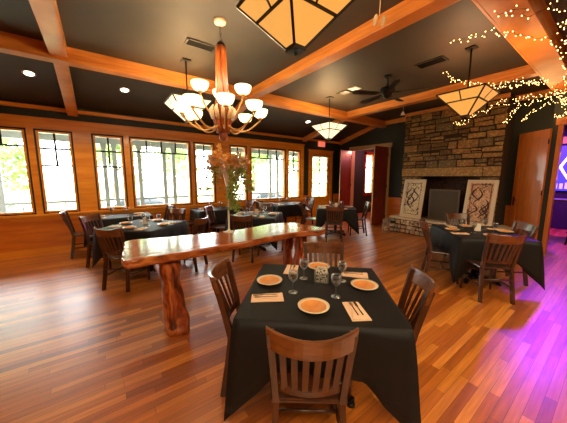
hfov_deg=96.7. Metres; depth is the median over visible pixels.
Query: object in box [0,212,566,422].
floor
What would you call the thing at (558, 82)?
string lights
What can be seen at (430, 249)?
dining chair
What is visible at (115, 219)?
tablecloth
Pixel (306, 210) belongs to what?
dining chair
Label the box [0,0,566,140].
ceiling
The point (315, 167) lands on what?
tree
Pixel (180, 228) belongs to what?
tablecloth
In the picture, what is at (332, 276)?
goblet
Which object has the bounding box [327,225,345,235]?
dining table
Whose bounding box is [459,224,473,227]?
plate
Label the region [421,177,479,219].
fireplace
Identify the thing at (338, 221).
dining chair
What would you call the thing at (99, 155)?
tree
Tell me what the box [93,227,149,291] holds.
dining chair
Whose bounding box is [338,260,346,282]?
goblet
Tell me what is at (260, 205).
dining chair
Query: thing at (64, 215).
dining chair
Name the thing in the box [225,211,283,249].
tablecloth
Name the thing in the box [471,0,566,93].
beam
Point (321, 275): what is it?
holder
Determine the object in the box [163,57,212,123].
pendant lamp
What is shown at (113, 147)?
porch post
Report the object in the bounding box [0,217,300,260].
baseboard
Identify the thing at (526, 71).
beam
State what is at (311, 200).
dining chair
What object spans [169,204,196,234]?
dining chair
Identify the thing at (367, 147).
trim
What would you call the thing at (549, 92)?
string lights
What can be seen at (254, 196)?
car
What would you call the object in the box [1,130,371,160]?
porch roof
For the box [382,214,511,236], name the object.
hearth
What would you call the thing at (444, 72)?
string lights
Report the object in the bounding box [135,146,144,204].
porch post
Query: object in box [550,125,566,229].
wall
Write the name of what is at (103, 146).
porch post
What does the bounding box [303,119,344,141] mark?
beam
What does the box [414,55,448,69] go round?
ceiling vent
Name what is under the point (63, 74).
beam
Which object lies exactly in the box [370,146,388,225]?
door
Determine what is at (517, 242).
dining chair
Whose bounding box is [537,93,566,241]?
wall
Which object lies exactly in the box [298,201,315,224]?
dining chair
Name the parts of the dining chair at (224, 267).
rail, leg, leg, rail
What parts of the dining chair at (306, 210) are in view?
rail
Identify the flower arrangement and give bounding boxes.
[198,143,255,211]
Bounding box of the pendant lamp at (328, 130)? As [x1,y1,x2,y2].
[311,96,347,140]
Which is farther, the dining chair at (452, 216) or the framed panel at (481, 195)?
the framed panel at (481, 195)
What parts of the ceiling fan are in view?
blade, blade, motor, blade, blade, blade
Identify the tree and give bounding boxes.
[0,138,45,191]
[61,142,151,198]
[147,147,201,195]
[231,152,281,190]
[279,156,326,193]
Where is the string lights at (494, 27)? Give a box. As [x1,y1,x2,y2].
[450,27,566,46]
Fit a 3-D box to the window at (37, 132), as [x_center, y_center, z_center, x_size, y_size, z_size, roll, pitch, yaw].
[-4.681,-0.812,5.241,0.530,1.630,0.110,-6,10,-36]
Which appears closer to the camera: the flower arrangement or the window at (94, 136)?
the flower arrangement
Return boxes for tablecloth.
[84,212,152,246]
[92,219,189,272]
[189,206,243,231]
[224,264,420,422]
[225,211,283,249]
[265,202,307,219]
[316,205,358,233]
[425,224,544,289]
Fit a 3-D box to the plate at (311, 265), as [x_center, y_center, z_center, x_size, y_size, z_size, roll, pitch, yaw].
[0.328,0.516,2.351,0.206,0.026,0.206,-6,10,-36]
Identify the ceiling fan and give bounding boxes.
[352,74,427,103]
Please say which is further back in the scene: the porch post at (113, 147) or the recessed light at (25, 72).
the porch post at (113, 147)
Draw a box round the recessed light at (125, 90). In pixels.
[119,87,129,92]
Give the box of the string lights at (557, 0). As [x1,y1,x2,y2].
[556,0,566,83]
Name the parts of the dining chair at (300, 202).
seat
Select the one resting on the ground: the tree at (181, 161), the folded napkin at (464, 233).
the tree at (181, 161)
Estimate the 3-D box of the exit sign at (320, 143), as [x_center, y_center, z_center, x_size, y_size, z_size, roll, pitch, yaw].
[1.423,-2.512,9.402,0.320,0.190,0.065,-6,10,-36]
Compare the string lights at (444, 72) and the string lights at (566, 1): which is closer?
the string lights at (566, 1)
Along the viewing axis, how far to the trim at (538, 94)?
7.93 m
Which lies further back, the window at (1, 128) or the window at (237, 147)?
the window at (237, 147)
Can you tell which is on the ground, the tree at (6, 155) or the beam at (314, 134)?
the tree at (6, 155)
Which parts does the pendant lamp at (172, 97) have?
glass panel, rod, lamp frame, glass panel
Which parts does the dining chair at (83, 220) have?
leg, rail, leg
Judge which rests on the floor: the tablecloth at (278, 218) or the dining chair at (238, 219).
the dining chair at (238, 219)
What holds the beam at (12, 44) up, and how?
attached to the ceiling
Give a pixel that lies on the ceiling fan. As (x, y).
(386, 91)
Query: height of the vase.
0.825 m
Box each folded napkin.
[251,292,283,302]
[283,264,298,274]
[341,271,367,278]
[342,301,371,321]
[450,232,469,234]
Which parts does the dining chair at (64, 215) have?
rail, leg, leg, seat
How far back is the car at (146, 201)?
11.46 m
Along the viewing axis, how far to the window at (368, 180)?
11.33 m
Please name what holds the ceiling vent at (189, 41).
in the ceiling
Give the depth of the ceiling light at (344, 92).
5.57 m
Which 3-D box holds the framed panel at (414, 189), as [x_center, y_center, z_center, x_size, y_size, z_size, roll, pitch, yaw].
[3.687,-0.369,7.190,0.234,1.087,0.600,-6,10,-36]
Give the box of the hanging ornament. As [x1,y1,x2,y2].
[373,0,385,26]
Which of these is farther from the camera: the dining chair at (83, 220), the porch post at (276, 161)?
the porch post at (276, 161)
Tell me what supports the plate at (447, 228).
on the tablecloth at (461, 247)
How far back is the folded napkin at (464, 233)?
3.78 m
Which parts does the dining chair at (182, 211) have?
leg, rail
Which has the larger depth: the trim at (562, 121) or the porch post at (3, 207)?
the porch post at (3, 207)
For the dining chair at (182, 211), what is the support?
on the floor
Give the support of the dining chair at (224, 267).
on the floor
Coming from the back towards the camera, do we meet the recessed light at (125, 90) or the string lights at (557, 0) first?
the recessed light at (125, 90)
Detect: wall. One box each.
[0,98,373,252]
[339,95,556,224]
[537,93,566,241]
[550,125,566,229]
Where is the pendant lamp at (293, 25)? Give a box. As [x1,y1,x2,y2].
[236,0,354,56]
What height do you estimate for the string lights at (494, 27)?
0.164 m
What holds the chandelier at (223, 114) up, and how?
hanging from the ceiling
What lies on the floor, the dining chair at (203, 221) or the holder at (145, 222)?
the dining chair at (203, 221)
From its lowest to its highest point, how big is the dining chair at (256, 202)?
0.925 m
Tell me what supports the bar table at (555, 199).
on the floor
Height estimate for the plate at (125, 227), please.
0.026 m
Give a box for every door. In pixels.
[308,149,333,216]
[339,150,351,205]
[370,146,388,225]
[508,128,552,239]
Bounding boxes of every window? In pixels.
[0,127,34,214]
[35,130,78,212]
[93,135,126,208]
[130,138,191,206]
[194,143,214,202]
[230,146,246,200]
[251,147,284,199]
[288,150,299,197]
[363,151,373,195]
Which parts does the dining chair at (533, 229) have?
leg, leg, rail, leg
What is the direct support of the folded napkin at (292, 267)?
on the tablecloth at (385, 360)
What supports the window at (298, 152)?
attached to the wall at (359, 201)
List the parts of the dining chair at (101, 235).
leg, rail, rail, seat, leg, leg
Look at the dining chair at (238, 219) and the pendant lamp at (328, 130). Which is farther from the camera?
the pendant lamp at (328, 130)
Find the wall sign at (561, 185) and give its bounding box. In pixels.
[556,137,566,190]
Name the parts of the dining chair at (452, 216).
leg, rail, leg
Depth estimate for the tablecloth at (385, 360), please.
1.49 m
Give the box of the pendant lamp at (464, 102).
[436,44,499,118]
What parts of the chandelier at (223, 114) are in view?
lamp shade, lamp shade, lamp shade, arm, lamp shade, arm, arm, arm, lamp shade, arm, arm, arm, lamp shade, lamp shade, arm, lamp shade, lamp shade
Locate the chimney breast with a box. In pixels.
[400,94,516,226]
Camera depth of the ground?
37.82 m
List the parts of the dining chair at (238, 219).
leg, rail, leg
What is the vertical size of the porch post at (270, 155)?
2.590 m
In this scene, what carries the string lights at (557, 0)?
hanging from the beam at (543, 57)
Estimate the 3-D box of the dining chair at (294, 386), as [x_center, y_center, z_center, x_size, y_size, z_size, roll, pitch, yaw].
[0.135,0.958,1.418,0.449,0.925,0.591,0,8,2]
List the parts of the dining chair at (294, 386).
leg, seat, rail, rail, leg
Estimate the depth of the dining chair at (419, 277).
1.82 m
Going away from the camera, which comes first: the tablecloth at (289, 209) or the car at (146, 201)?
the tablecloth at (289, 209)
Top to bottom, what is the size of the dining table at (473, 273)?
0.750 m
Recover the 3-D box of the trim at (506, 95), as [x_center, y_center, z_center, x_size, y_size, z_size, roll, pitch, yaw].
[4.234,-2.660,6.396,0.050,0.090,2.330,-6,10,-36]
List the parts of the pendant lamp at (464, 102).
glass panel, lamp frame, rod, glass panel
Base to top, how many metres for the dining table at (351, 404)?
0.750 m
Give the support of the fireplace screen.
on the hearth
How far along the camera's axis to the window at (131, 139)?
6.34 m
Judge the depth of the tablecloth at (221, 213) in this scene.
6.48 m
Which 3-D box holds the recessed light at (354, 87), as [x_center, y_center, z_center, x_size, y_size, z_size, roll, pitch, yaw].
[1.505,-2.598,5.340,0.200,0.016,0.200,-6,10,-36]
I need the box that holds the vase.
[223,169,234,232]
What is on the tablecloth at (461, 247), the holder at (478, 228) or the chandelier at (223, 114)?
the holder at (478, 228)
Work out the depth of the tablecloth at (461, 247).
3.52 m
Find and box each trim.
[338,194,510,224]
[339,89,556,144]
[349,143,391,222]
[405,92,510,116]
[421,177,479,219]
[542,117,566,254]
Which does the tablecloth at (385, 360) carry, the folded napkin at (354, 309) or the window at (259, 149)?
the folded napkin at (354, 309)
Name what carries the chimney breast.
on the floor
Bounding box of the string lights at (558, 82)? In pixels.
[550,82,566,106]
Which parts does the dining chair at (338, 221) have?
leg, seat, rail, leg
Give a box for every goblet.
[288,269,297,293]
[300,258,307,279]
[331,273,341,298]
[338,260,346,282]
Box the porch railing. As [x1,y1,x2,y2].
[5,188,369,211]
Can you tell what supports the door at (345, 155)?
in the wall at (541, 119)
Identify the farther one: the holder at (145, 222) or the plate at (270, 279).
the holder at (145, 222)
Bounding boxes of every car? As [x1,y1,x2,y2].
[6,202,48,211]
[103,194,172,206]
[237,191,281,199]
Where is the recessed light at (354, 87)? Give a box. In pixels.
[348,86,360,90]
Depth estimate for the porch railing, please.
8.23 m
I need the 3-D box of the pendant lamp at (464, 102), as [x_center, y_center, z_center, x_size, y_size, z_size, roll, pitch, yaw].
[2.723,-1.877,3.712,0.621,1.000,0.621,-6,10,-36]
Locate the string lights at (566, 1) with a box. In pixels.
[494,1,566,18]
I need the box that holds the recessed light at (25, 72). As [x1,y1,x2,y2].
[21,70,35,76]
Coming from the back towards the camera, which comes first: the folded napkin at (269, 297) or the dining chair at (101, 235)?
the dining chair at (101, 235)
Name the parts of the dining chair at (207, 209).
leg, rail, leg, seat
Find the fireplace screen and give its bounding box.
[427,189,460,222]
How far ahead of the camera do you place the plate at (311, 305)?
1.65 m
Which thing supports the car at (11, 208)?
on the ground
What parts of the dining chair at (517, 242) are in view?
leg, seat, leg, rail, rail, leg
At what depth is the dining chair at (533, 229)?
3.79 m
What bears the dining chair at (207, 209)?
on the floor
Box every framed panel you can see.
[399,179,426,218]
[462,180,499,225]
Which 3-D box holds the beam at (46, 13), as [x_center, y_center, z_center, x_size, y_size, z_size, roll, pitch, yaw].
[-2.014,-2.071,1.978,0.200,0.165,4.040,-6,10,-36]
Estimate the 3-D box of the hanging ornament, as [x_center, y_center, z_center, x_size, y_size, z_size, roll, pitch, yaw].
[0.938,-2.014,2.446,0.108,0.389,0.100,-1,8,-6]
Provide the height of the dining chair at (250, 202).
0.925 m
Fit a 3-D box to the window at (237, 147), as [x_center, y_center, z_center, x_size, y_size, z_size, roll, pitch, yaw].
[-1.380,-1.135,7.643,0.520,1.630,0.110,-6,10,-36]
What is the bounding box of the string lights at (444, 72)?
[444,72,540,85]
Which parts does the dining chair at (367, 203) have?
leg, leg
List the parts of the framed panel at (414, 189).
printed panel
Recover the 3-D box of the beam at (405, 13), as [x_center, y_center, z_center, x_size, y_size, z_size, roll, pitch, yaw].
[0.549,-2.322,3.843,0.200,0.165,4.040,-6,10,-36]
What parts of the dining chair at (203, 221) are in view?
leg, rail, leg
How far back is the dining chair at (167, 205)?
6.21 m
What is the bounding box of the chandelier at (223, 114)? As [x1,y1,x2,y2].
[172,17,267,140]
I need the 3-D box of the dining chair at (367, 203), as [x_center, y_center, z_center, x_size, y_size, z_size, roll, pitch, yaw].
[2.125,0.191,7.043,0.591,0.925,0.449,1,8,7]
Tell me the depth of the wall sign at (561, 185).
7.70 m
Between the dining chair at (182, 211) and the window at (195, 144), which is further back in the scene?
the window at (195, 144)
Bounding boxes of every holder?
[142,218,147,224]
[314,266,328,283]
[473,223,481,231]
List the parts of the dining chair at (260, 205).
rail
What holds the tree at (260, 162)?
on the ground
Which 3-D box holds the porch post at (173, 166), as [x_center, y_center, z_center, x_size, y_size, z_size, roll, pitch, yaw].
[-3.740,-0.844,8.658,0.150,2.590,0.150,-6,10,-36]
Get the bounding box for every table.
[121,223,325,336]
[242,243,269,250]
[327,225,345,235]
[347,395,354,408]
[449,266,501,285]
[554,198,566,201]
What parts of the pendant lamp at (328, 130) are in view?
glass panel, lamp frame, glass panel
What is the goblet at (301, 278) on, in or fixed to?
on the tablecloth at (385, 360)
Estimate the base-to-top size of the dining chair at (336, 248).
0.925 m
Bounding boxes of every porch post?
[0,162,7,212]
[100,143,110,206]
[110,144,120,205]
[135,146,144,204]
[160,147,168,203]
[170,148,177,202]
[268,154,271,197]
[274,155,278,196]
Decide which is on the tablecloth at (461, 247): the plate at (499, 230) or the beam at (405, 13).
the plate at (499, 230)
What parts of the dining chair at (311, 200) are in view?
leg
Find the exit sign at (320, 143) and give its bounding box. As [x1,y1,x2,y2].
[318,141,324,146]
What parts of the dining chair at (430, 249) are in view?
rail, leg, leg, seat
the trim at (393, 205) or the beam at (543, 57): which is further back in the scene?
the trim at (393, 205)
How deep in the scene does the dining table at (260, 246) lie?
5.66 m
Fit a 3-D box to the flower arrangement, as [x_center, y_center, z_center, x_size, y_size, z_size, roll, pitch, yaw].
[-0.719,-0.413,3.240,0.706,0.874,0.635,3,8,21]
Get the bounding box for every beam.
[0,31,385,127]
[29,0,67,57]
[53,63,77,116]
[232,101,246,122]
[250,0,459,98]
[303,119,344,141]
[347,65,538,117]
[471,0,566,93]
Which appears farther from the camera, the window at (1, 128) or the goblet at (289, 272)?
the window at (1, 128)
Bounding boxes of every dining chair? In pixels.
[59,210,92,258]
[79,213,119,268]
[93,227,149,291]
[164,204,171,219]
[167,208,185,220]
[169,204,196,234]
[184,215,207,271]
[203,205,224,232]
[208,258,240,396]
[230,214,258,262]
[245,200,254,210]
[255,200,263,210]
[258,202,272,211]
[266,326,358,422]
[282,207,308,249]
[295,197,314,224]
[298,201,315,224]
[303,242,343,266]
[325,206,343,241]
[346,265,437,404]
[348,201,370,235]
[419,218,458,283]
[442,213,469,258]
[460,233,526,304]
[477,220,538,285]
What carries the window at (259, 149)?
attached to the wall at (359, 201)
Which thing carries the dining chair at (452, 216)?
on the floor
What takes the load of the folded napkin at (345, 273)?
on the tablecloth at (385, 360)
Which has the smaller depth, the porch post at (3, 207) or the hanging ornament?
the hanging ornament
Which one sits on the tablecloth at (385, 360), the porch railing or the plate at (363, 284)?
the plate at (363, 284)
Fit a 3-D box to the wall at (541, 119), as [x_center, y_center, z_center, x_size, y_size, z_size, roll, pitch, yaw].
[4.041,-1.234,7.953,0.140,3.500,6.090,-6,10,-36]
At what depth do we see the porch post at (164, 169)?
8.40 m
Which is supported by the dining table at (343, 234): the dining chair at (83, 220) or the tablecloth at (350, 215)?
the tablecloth at (350, 215)
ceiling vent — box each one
[183,37,214,52]
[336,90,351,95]
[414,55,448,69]
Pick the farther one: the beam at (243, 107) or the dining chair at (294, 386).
the beam at (243, 107)
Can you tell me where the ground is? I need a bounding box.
[4,181,370,209]
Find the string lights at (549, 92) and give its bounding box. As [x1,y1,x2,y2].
[454,92,550,124]
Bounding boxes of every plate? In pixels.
[122,226,136,228]
[257,274,281,284]
[298,297,329,313]
[308,262,329,269]
[351,279,377,289]
[445,227,459,230]
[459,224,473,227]
[497,229,513,232]
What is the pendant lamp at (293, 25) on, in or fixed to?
hanging from the ceiling
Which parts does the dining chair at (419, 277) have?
leg, rail, leg, leg, rail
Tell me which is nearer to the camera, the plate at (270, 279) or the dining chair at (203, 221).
the plate at (270, 279)
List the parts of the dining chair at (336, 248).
leg, rail, leg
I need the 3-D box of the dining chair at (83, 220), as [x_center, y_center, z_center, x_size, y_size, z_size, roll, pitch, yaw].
[-3.277,0.520,4.574,0.591,0.925,0.449,1,8,6]
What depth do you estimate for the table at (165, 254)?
2.66 m
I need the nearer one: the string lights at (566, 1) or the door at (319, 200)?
the string lights at (566, 1)

